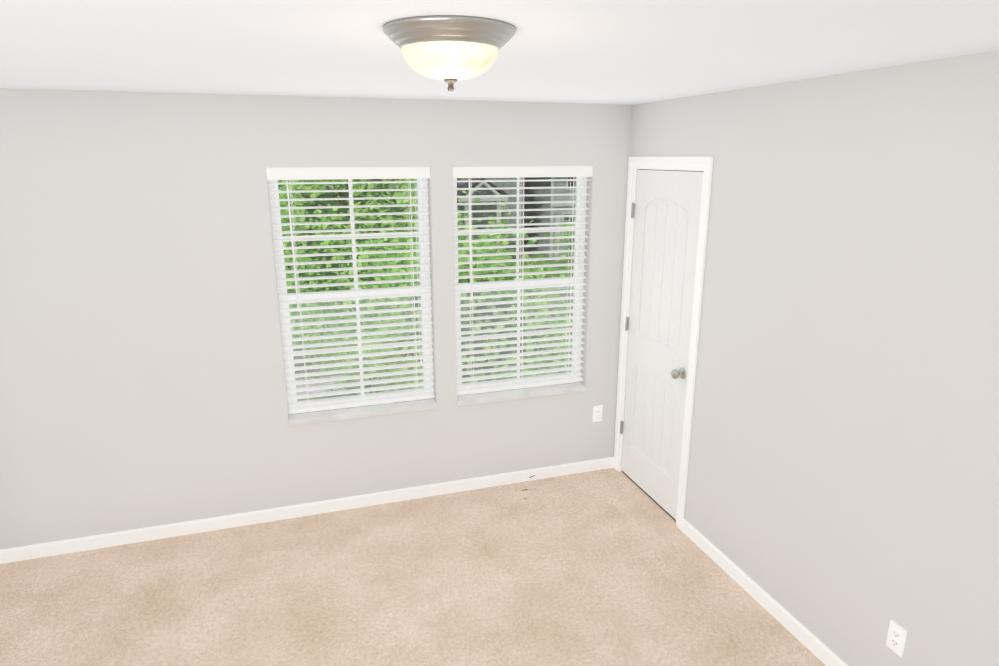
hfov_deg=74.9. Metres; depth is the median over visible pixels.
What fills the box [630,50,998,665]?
wall
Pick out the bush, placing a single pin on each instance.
(460, 259)
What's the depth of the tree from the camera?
11.42 m
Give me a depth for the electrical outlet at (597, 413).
4.49 m
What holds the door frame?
attached to the wall at (842, 497)
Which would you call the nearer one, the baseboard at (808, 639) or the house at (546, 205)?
the baseboard at (808, 639)
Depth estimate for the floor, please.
3.29 m
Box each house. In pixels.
[318,177,522,258]
[524,177,575,260]
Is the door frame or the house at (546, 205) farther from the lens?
the house at (546, 205)
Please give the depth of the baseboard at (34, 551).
3.97 m
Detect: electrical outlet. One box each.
[593,405,602,421]
[886,620,906,657]
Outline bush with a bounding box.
[324,198,572,406]
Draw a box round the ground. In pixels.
[277,196,575,414]
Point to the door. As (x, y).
(666, 212)
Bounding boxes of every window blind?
[266,167,434,413]
[453,166,592,394]
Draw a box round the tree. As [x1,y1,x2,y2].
[274,179,487,405]
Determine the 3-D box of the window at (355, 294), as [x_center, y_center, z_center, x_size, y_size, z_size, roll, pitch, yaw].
[-0.857,-0.249,3.895,0.890,1.443,0.060,-5,16,-17]
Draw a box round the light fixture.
[383,15,515,91]
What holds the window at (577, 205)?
in the wall at (142, 378)
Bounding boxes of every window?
[266,167,432,413]
[453,166,586,395]
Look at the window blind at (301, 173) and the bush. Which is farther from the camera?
the bush
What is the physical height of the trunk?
3.278 m
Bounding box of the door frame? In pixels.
[613,157,713,529]
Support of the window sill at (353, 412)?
attached to the wall at (142, 378)
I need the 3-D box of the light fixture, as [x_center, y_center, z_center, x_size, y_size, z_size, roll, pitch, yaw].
[-0.125,-0.692,1.658,0.332,0.150,0.332,-5,16,-17]
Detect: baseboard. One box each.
[0,457,613,563]
[681,519,847,665]
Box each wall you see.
[0,88,631,549]
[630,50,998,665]
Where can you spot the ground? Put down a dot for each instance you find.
(548, 262)
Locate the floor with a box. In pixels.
[0,468,825,665]
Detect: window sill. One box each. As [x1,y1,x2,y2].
[289,399,436,425]
[457,382,586,405]
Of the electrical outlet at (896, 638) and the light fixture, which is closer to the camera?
the light fixture
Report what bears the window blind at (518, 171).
attached to the window at (577, 205)
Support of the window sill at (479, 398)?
attached to the wall at (142, 378)
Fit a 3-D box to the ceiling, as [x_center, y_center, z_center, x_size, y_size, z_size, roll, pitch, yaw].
[-0.372,-0.810,1.580,4.103,0.120,4.335,-5,16,-17]
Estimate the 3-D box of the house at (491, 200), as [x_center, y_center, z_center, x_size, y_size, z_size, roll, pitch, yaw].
[-5.220,-9.087,38.370,12.400,8.650,13.310,-5,16,-17]
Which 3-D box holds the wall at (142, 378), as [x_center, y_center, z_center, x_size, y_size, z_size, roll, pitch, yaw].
[-1.014,-0.092,3.836,4.103,2.440,0.150,-5,16,-17]
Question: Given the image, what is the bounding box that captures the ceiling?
[0,0,998,104]
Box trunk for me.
[552,210,574,259]
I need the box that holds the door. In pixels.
[620,169,703,520]

